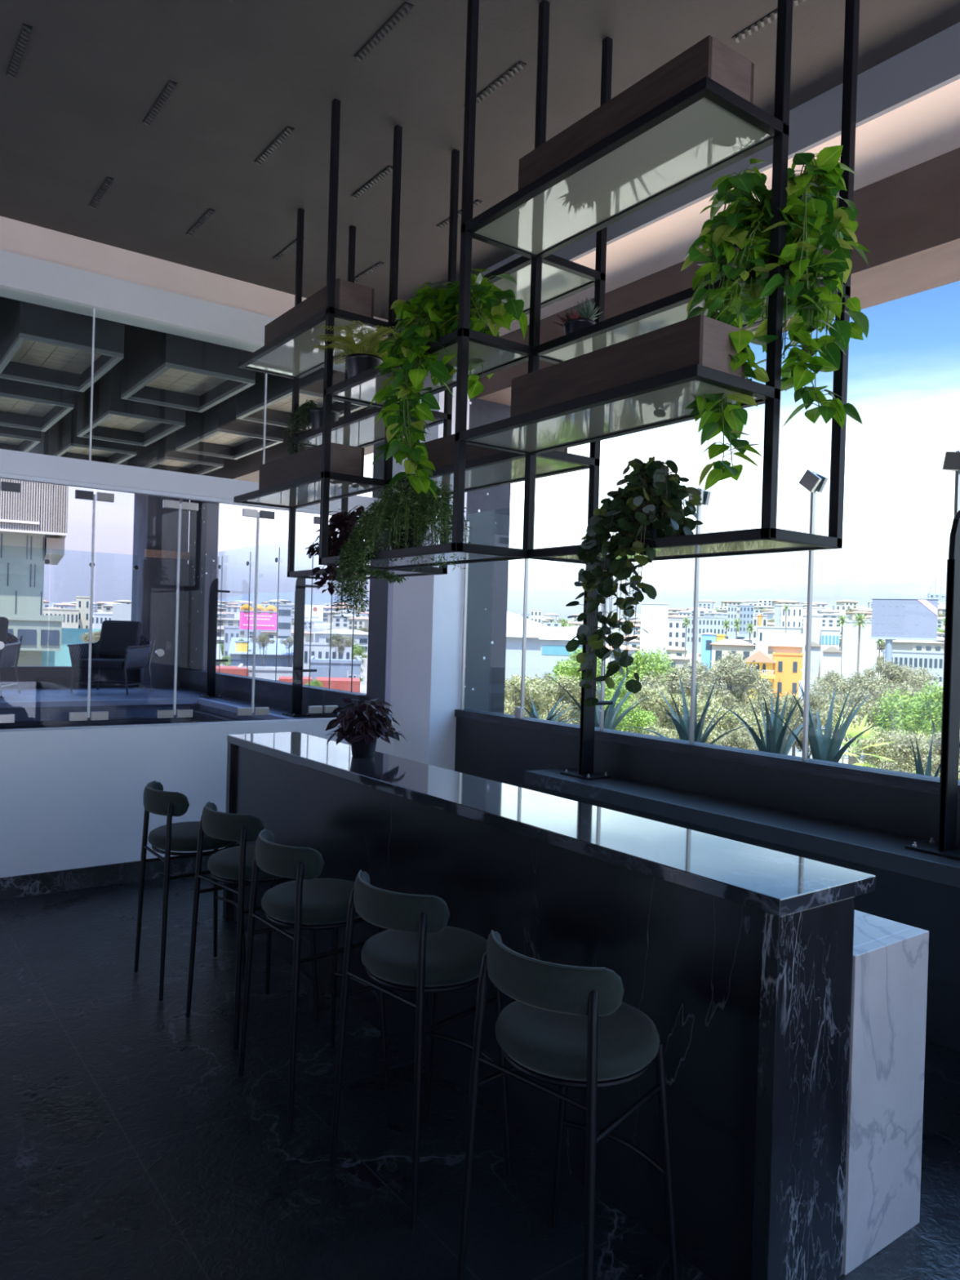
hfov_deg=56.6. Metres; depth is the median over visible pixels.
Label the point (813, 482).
panel
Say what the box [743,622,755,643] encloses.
palm tree
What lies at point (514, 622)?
building
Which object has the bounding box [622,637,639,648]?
house
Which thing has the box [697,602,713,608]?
house
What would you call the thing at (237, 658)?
building
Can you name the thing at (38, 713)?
window sill
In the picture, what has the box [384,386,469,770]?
column corner
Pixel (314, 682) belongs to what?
tree
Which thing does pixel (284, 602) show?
house
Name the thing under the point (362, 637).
house
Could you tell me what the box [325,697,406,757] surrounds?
plant
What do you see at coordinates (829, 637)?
building
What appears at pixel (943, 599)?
house
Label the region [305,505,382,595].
trailing plant
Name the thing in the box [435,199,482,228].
ceiling vent
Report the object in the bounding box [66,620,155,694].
lounge chair
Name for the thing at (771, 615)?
house
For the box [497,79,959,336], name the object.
ceiling
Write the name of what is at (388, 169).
ceiling vent
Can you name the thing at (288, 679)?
building
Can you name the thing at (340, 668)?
building
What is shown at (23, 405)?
coffer
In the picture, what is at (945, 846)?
post
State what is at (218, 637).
house
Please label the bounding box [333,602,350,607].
house
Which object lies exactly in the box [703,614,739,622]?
house
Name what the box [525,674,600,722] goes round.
tree
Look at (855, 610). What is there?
house
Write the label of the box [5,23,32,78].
ceiling vent
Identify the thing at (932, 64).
trim
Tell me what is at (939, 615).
tree
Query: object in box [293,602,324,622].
billboard
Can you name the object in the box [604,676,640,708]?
tree
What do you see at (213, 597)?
post
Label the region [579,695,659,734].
tree
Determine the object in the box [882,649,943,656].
house
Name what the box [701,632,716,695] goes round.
building
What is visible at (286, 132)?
ceiling vent
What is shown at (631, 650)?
house
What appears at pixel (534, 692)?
tree
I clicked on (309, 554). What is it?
panel
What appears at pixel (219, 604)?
house
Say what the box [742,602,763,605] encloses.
house
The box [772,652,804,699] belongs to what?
building
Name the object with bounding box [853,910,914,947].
countertop
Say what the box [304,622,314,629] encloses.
house
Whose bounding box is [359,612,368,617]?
house
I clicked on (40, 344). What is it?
coffer
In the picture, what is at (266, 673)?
building
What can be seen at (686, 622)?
palm tree
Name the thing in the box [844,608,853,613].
tree
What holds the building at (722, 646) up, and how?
on the ground
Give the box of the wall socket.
[164,641,173,650]
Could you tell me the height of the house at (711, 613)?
5.926 m
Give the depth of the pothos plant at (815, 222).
2.64 m
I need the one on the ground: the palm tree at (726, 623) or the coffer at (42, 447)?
the palm tree at (726, 623)
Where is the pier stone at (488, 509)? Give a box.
[366,397,511,713]
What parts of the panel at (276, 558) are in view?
joint rod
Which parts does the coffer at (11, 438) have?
plank panel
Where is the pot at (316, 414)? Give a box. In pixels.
[309,408,339,430]
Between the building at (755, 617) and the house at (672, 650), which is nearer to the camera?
the building at (755, 617)
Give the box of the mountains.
[49,591,572,620]
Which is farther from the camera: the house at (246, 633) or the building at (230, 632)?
the house at (246, 633)
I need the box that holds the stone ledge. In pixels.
[524,767,959,986]
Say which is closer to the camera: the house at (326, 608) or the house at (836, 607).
the house at (326, 608)
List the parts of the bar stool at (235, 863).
leg, backrest, leg, seat, leg, leg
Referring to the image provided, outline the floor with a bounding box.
[0,873,959,1279]
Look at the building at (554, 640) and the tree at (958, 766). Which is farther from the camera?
the building at (554, 640)
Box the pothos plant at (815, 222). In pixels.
[680,145,871,490]
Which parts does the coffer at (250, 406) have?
plank panel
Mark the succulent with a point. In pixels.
(310, 407)
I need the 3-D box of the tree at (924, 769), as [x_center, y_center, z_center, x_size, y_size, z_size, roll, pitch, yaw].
[20.374,7.971,43.566,3.564,6.207,3.866,2,0,5]
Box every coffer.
[0,296,124,391]
[0,377,74,431]
[0,425,40,452]
[27,429,48,454]
[48,391,137,464]
[76,360,186,446]
[119,455,135,466]
[120,324,255,412]
[135,431,223,475]
[175,394,284,459]
[235,367,368,430]
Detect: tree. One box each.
[79,629,101,643]
[216,642,223,654]
[219,655,231,666]
[249,632,275,666]
[279,635,293,666]
[303,679,322,687]
[327,632,355,659]
[351,643,367,657]
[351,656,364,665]
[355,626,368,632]
[503,675,556,719]
[504,674,546,713]
[504,695,545,719]
[524,702,580,724]
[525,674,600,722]
[539,671,575,706]
[545,647,615,700]
[555,618,569,623]
[560,617,567,627]
[560,717,578,724]
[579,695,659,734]
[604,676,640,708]
[605,646,676,710]
[616,703,661,734]
[626,684,704,738]
[631,658,737,711]
[642,722,722,745]
[651,712,712,729]
[669,694,765,736]
[680,617,691,657]
[681,650,773,709]
[697,720,757,748]
[715,683,760,709]
[715,724,764,751]
[721,618,731,639]
[727,686,803,734]
[732,617,741,639]
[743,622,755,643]
[751,716,793,739]
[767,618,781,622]
[778,691,818,755]
[782,604,789,633]
[786,713,839,756]
[791,689,848,732]
[803,669,863,724]
[816,700,893,762]
[816,712,893,768]
[820,671,919,762]
[835,613,849,694]
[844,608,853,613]
[849,612,867,677]
[854,726,939,773]
[861,658,942,759]
[862,714,921,737]
[862,746,940,774]
[865,687,942,742]
[873,639,884,676]
[875,654,884,669]
[875,760,938,777]
[876,639,885,649]
[883,729,959,777]
[901,678,942,737]
[910,765,959,780]
[937,613,945,617]
[937,626,944,632]
[940,617,945,652]
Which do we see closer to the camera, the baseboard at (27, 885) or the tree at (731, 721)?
the baseboard at (27, 885)
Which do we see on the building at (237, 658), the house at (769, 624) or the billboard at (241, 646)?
the billboard at (241, 646)
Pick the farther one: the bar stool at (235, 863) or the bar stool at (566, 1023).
the bar stool at (235, 863)
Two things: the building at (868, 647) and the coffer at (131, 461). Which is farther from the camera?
the building at (868, 647)
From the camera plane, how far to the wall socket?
12.25 m
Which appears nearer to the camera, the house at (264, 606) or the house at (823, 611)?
the house at (823, 611)
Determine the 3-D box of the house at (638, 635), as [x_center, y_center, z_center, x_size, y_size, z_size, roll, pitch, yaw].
[71.422,0.810,406.786,12.482,6.577,11.965,2,0,6]
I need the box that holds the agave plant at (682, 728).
[615,674,763,744]
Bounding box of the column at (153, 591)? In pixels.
[130,493,189,688]
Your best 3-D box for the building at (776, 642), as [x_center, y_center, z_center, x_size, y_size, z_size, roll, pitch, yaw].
[47.517,5.091,139.285,5.526,12.278,10.000,2,0,19]
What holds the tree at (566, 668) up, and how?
on the ground
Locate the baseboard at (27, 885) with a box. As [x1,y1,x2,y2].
[0,855,210,899]
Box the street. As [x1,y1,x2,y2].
[786,737,875,759]
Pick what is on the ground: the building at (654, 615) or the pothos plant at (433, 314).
the building at (654, 615)
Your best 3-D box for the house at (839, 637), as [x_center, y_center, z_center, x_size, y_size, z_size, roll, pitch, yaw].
[125.947,2.411,331.877,16.717,8.939,13.106,2,0,-7]
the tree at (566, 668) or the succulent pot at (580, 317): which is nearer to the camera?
the succulent pot at (580, 317)
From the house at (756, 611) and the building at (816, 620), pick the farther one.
the house at (756, 611)
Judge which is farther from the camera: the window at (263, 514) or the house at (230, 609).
the house at (230, 609)
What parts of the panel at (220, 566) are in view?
joint rod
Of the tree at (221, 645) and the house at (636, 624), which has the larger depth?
the house at (636, 624)
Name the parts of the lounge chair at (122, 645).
leg, leg, arm rail, leg, leg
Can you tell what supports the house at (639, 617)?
on the ground
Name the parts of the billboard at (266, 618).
panel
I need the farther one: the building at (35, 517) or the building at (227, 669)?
the building at (227, 669)
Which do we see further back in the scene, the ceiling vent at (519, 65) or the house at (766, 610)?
the house at (766, 610)
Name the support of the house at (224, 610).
on the ground
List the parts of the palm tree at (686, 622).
crown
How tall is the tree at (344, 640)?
10.493 m
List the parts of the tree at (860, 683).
crown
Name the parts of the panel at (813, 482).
joint rod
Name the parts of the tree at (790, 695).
crown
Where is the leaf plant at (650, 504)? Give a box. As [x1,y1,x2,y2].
[565,456,703,711]
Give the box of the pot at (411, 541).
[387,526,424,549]
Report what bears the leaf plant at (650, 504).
on the shelf
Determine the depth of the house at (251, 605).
834.85 m
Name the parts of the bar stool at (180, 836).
leg, leg, backrest, seat, leg, leg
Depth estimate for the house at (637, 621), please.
678.73 m
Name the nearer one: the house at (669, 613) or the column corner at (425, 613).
the column corner at (425, 613)
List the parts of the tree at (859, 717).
crown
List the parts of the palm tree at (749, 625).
crown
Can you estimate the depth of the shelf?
3.28 m
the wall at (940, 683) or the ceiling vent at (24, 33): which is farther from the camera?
the wall at (940, 683)
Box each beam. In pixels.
[144,548,190,559]
[202,147,959,482]
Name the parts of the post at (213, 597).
plate, blade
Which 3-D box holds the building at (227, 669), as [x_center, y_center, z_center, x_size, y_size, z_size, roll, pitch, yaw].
[-24.782,3.357,87.918,3.670,1.319,6.000,2,0,-16]
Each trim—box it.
[0,216,388,339]
[0,249,367,372]
[0,448,382,516]
[0,697,297,719]
[0,709,243,726]
[0,720,196,728]
[396,22,959,319]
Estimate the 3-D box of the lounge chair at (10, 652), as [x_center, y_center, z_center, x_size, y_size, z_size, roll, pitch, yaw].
[-5.774,0.178,10.252,0.788,0.907,0.777,2,0,-11]
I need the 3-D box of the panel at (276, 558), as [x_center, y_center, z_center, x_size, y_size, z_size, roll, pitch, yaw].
[-2.014,-0.304,9.531,0.048,1.540,0.868,1,0,-36]
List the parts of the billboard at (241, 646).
frame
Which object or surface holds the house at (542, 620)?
on the ground
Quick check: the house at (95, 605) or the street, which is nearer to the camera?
the street
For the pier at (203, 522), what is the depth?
11.96 m
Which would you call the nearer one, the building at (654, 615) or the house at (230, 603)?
the building at (654, 615)
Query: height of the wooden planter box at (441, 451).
0.165 m
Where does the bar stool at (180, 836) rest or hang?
on the floor
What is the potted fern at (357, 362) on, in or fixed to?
on the shelf
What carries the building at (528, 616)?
on the ground
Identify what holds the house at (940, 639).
on the ground
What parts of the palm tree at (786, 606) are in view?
crown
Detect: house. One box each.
[43,600,49,604]
[43,603,52,607]
[53,603,75,608]
[68,601,97,609]
[93,601,118,609]
[95,611,112,613]
[102,604,112,612]
[112,600,131,604]
[216,636,223,648]
[217,600,229,604]
[217,603,224,608]
[217,607,226,612]
[217,611,234,617]
[217,612,227,617]
[217,617,239,626]
[217,625,244,637]
[225,602,237,606]
[225,605,241,613]
[228,600,254,602]
[237,602,261,607]
[244,631,262,637]
[257,604,277,608]
[262,629,313,642]
[267,600,281,604]
[269,599,291,604]
[291,628,325,642]
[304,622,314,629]
[311,629,368,653]
[322,610,352,622]
[323,603,334,606]
[323,605,340,611]
[332,613,355,628]
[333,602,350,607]
[337,605,357,611]
[347,616,368,629]
[354,613,367,617]
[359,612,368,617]
[541,615,555,622]
[541,617,555,622]
[541,618,550,622]
[542,622,561,626]
[544,613,559,622]
[567,622,582,626]
[571,613,579,621]
[598,619,625,630]
[600,644,639,663]
[606,631,632,635]
[611,630,635,634]
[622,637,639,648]
[623,634,639,639]
[626,616,640,620]
[630,619,640,624]
[631,623,640,632]
[632,653,690,672]
[666,645,688,657]
[667,612,678,615]
[667,614,687,619]
[668,608,686,612]
[678,610,692,616]
[688,608,711,609]
[688,609,716,617]
[697,600,715,608]
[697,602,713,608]
[703,612,727,615]
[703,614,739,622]
[715,606,727,609]
[716,608,739,616]
[720,600,733,606]
[724,633,752,640]
[731,600,746,606]
[742,600,757,602]
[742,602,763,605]
[743,637,751,643]
[753,608,761,613]
[754,605,774,608]
[757,599,773,606]
[759,608,781,613]
[762,610,781,621]
[767,622,773,626]
[771,599,788,606]
[775,600,799,604]
[801,604,818,607]
[802,606,824,608]
[802,608,827,614]
[812,602,827,608]
[813,613,848,620]
[817,610,840,613]
[822,617,841,626]
[822,626,841,632]
[831,604,852,610]
[836,600,858,608]
[839,637,840,650]
[845,611,871,620]
[853,608,871,611]
[856,608,871,612]
[864,615,871,619]
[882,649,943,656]
[892,640,944,651]
[928,593,945,598]
[935,595,946,597]
[935,596,946,602]
[935,636,944,642]
[937,607,945,613]
[937,617,945,629]
[937,631,944,637]
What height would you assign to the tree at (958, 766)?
7.024 m
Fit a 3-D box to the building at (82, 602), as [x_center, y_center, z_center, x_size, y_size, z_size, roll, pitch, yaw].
[-91.471,-1.627,205.447,3.313,16.568,12.100,2,0,-24]
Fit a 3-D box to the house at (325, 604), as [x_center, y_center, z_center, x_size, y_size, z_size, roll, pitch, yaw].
[-147.696,-32.385,883.914,21.677,7.375,11.297,2,0,27]
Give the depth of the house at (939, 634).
391.91 m
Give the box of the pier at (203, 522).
[186,499,219,671]
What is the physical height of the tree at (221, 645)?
4.332 m
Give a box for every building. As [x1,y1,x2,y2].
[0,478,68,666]
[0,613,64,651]
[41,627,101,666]
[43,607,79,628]
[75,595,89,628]
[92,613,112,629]
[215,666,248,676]
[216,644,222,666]
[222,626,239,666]
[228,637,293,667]
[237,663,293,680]
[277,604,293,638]
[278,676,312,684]
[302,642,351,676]
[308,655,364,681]
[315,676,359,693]
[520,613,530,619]
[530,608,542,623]
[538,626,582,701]
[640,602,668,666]
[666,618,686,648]
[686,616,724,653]
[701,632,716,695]
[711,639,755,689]
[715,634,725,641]
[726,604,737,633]
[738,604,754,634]
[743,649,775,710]
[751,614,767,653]
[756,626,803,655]
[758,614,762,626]
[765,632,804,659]
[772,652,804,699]
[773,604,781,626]
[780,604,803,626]
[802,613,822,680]
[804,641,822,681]
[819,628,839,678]
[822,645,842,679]
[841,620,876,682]
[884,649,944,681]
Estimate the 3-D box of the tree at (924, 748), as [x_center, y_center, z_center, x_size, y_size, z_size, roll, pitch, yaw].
[17.864,7.142,34.234,3.603,7.834,3.579,2,0,-16]
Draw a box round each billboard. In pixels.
[234,640,249,651]
[238,604,278,631]
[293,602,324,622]
[869,578,942,690]
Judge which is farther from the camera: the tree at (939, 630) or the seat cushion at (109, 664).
the tree at (939, 630)
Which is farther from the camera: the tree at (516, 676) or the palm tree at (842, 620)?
the palm tree at (842, 620)
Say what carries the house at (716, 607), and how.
on the ground
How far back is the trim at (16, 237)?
5.99 m
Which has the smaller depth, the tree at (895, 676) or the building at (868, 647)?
the tree at (895, 676)
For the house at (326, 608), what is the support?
on the ground
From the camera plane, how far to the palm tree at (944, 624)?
219.98 m
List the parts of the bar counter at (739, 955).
panel, panel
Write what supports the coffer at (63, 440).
attached to the terrace
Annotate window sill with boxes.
[0,687,322,721]
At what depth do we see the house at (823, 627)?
450.37 m
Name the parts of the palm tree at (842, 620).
crown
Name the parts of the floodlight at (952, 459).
joint rod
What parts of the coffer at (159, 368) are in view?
plank panel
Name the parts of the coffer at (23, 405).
plank panel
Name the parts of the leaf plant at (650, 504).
pot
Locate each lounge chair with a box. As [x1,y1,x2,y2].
[0,617,22,697]
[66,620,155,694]
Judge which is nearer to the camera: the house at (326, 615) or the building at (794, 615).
the building at (794, 615)
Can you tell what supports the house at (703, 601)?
on the ground
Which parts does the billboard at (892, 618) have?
post, panel, frame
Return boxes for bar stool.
[133,780,245,1000]
[186,801,319,1050]
[238,828,388,1124]
[329,870,511,1230]
[456,929,678,1279]
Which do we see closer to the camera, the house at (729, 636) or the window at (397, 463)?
the window at (397, 463)
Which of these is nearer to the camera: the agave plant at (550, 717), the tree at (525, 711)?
the agave plant at (550, 717)
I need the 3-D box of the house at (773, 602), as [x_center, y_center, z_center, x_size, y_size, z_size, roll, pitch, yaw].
[324.766,-38.502,960.573,17.101,9.988,15.744,2,0,-14]
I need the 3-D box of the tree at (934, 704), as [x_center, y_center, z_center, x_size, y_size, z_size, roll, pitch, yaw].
[24.497,6.613,46.019,3.497,9.134,5.282,2,0,-2]
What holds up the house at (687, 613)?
on the ground
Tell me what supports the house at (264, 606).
on the ground
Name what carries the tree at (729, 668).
on the ground
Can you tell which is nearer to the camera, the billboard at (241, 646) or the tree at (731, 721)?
the tree at (731, 721)
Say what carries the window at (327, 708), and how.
in the wall at (71, 797)
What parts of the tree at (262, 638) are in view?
crown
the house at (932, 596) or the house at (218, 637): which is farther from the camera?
the house at (932, 596)
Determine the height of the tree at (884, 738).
7.081 m
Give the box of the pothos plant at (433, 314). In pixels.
[369,268,527,499]
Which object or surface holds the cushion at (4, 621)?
on the lounge chair at (10, 652)
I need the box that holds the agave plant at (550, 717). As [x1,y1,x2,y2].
[515,694,580,722]
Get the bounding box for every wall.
[0,666,139,688]
[0,715,394,877]
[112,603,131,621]
[177,667,959,1052]
[798,680,838,727]
[880,680,942,694]
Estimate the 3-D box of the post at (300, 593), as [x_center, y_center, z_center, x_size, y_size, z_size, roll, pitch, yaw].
[-1.772,0.028,8.953,0.300,1.459,0.260,1,0,-36]
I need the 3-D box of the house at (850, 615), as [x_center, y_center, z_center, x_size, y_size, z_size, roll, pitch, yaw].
[299.395,-18.592,700.186,21.994,7.474,15.457,2,0,0]
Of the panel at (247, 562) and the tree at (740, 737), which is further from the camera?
the tree at (740, 737)
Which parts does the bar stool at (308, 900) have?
leg, backrest, leg, seat, leg, leg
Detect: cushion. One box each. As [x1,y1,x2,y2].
[0,617,8,644]
[74,657,143,670]
[97,620,142,657]
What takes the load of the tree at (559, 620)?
on the ground
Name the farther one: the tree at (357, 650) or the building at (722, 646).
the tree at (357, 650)
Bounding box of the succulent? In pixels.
[284,399,339,454]
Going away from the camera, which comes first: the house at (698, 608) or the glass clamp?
the glass clamp
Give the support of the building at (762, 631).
on the ground
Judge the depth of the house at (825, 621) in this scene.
569.60 m
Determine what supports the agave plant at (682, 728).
on the planter
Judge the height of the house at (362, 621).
9.153 m
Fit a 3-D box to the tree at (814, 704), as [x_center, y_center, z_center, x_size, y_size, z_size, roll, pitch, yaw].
[23.423,7.257,61.770,3.766,7.568,3.790,2,0,25]
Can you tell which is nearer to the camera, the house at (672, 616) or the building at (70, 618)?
the building at (70, 618)
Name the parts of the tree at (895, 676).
crown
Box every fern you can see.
[314,320,399,378]
[331,476,472,621]
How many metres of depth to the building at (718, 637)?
152.00 m
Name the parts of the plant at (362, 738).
pot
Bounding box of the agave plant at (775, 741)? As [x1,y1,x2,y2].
[721,679,822,755]
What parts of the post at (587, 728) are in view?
plate, blade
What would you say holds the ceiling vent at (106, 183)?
in the ceiling at (73, 110)
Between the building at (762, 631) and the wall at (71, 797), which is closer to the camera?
the wall at (71, 797)
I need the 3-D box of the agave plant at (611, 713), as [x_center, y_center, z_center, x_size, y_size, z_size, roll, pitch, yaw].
[0.999,0.466,6.472,0.873,0.703,0.746,1,0,-36]
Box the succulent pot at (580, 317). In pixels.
[553,297,602,334]
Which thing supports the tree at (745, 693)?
on the ground
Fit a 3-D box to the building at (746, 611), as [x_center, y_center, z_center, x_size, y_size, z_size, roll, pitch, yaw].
[131.010,-2.579,439.503,6.853,28.545,20.100,2,0,17]
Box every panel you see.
[8,545,49,666]
[97,551,137,569]
[214,551,222,577]
[218,546,247,676]
[246,542,278,680]
[275,541,308,686]
[308,542,325,688]
[328,581,347,692]
[351,590,364,694]
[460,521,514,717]
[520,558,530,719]
[599,539,608,730]
[688,488,711,743]
[799,469,827,760]
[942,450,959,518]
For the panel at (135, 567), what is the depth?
12.18 m
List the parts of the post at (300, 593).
plate, blade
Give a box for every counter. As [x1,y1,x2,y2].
[222,731,875,1279]
[842,910,928,1275]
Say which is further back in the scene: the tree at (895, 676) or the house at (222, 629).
the house at (222, 629)
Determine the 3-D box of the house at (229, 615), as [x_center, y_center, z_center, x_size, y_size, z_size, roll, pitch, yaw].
[-176.748,-15.951,609.453,12.706,6.596,14.964,2,0,26]
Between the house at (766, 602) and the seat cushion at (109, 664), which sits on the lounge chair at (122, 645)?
the seat cushion at (109, 664)
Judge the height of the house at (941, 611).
6.403 m
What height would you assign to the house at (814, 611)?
8.625 m
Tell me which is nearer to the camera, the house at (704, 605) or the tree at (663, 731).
the tree at (663, 731)
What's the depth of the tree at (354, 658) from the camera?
131.61 m
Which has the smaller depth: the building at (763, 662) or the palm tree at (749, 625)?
the building at (763, 662)
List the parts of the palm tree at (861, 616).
crown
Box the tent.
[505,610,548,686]
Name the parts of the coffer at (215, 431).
plank panel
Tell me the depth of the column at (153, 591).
12.24 m
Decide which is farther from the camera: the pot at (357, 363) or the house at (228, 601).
the house at (228, 601)
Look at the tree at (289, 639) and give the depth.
99.76 m
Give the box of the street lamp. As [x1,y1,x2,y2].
[841,688,853,763]
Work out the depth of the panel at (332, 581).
8.82 m
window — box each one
[0,481,95,723]
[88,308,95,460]
[90,492,181,720]
[176,502,259,717]
[253,510,322,715]
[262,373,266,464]
[324,518,389,713]
[395,462,397,495]
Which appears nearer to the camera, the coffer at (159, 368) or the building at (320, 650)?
the coffer at (159, 368)
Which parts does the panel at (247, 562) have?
joint rod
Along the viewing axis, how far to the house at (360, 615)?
618.29 m
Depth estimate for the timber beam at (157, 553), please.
12.13 m
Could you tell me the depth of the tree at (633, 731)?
55.06 m
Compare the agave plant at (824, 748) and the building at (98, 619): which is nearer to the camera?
the agave plant at (824, 748)
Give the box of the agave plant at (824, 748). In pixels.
[763,680,887,762]
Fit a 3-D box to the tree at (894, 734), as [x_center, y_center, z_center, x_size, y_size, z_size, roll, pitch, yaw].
[27.124,7.726,58.870,4.383,6.895,4.040,2,0,38]
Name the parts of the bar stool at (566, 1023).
leg, backrest, leg, seat, leg, leg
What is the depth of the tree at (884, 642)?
365.52 m
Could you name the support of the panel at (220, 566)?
on the wall at (495, 752)
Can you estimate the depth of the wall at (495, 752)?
5.04 m
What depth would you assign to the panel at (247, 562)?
10.53 m
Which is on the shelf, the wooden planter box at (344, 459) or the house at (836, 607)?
the wooden planter box at (344, 459)
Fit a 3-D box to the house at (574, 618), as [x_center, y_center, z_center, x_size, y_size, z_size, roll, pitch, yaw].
[105.584,-21.918,925.702,19.670,10.594,12.400,2,0,19]
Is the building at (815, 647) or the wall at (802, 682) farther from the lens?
the building at (815, 647)
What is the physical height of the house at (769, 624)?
8.048 m
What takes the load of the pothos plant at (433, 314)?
on the shelf
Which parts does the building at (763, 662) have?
balustrade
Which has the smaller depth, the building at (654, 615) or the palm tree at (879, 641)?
the palm tree at (879, 641)
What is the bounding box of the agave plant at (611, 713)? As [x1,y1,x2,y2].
[542,666,667,729]
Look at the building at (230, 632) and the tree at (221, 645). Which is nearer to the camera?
the building at (230, 632)
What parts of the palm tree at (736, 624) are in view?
crown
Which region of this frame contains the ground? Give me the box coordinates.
[51,604,944,764]
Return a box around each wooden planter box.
[258,442,364,489]
[264,278,374,345]
[423,434,567,468]
[510,314,745,417]
[518,35,754,190]
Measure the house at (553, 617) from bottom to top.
7.441 m
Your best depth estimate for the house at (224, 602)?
958.21 m
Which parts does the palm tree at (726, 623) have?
crown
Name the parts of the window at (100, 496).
round pull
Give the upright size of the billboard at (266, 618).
3.629 m
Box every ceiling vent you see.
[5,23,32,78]
[88,176,113,208]
[142,80,177,125]
[186,208,215,235]
[253,125,294,164]
[271,237,304,261]
[350,164,392,199]
[353,1,413,61]
[354,261,384,281]
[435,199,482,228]
[462,61,526,107]
[731,0,805,43]
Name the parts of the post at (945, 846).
plate, blade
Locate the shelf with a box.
[233,0,859,579]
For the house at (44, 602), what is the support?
on the ground
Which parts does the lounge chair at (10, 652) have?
leg, arm rail, leg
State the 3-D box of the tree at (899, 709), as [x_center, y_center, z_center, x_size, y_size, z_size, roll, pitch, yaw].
[25.682,6.984,52.115,4.409,8.393,6.661,2,0,-11]
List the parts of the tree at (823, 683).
crown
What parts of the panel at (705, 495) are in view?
joint rod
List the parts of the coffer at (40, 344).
plank panel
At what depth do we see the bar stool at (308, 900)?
3.28 m
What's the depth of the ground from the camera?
313.95 m
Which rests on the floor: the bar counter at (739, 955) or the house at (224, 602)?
the bar counter at (739, 955)
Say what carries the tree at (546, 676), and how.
on the ground
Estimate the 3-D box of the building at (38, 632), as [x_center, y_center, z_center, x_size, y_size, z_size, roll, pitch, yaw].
[-24.615,-0.426,47.245,4.517,1.866,3.000,2,0,-28]
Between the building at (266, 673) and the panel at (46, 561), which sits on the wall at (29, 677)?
the panel at (46, 561)
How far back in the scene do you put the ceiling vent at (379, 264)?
6.16 m
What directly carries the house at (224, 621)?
on the ground
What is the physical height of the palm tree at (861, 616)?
16.029 m
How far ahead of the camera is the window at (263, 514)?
6.64 m
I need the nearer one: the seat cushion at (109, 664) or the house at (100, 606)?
the seat cushion at (109, 664)
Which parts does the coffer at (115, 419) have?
plank panel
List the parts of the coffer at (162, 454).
plank panel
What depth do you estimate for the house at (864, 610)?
717.76 m
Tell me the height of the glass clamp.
0.080 m
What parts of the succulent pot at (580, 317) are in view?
pot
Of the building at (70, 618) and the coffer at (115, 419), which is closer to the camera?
the coffer at (115, 419)
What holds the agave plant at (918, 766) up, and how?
on the planter
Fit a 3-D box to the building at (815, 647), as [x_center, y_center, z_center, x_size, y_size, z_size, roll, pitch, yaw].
[54.230,5.792,145.779,2.987,11.188,8.600,2,0,20]
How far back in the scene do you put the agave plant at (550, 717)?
7.03 m
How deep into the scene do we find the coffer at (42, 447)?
10.97 m
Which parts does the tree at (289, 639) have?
crown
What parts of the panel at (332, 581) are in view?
joint rod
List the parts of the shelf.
post, shelf rail, glass shelf, glass shelf, shelf rail, post, post, glass shelf, shelf rail, glass shelf, shelf rail, post, shelf rail, glass shelf, shelf rail, glass shelf, post, post, glass shelf, shelf rail, glass shelf, shelf rail, post, post, glass shelf, shelf rail, glass shelf, shelf rail, glass shelf, glass shelf, shelf rail, shelf rail, post, post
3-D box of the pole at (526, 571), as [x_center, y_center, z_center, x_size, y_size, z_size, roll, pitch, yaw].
[0.559,-0.194,6.064,0.024,1.530,0.809,1,0,-36]
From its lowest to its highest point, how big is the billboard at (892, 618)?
18.827 m
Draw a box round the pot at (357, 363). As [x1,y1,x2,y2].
[345,353,382,378]
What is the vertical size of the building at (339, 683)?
1.114 m
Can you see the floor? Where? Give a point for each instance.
(134, 1145)
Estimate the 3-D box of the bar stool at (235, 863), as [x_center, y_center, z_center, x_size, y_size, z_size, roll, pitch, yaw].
[-0.998,1.209,3.969,0.431,0.960,0.478,2,1,45]
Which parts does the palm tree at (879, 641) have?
crown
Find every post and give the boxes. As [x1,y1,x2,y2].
[199,577,230,697]
[282,569,318,716]
[560,567,613,779]
[905,510,959,860]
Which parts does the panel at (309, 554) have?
joint rod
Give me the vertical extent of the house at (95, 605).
10.603 m
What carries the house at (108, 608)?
on the ground
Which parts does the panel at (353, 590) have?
joint rod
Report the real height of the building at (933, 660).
10.020 m
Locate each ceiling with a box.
[0,0,959,319]
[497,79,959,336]
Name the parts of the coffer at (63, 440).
plank panel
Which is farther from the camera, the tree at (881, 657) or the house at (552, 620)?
the house at (552, 620)
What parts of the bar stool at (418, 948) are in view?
leg, backrest, leg, seat, leg, leg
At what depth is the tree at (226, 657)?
132.90 m
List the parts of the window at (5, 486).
round pull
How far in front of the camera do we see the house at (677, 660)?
225.58 m
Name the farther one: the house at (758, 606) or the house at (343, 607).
the house at (758, 606)
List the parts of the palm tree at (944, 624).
crown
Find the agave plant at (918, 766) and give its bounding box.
[864,733,959,777]

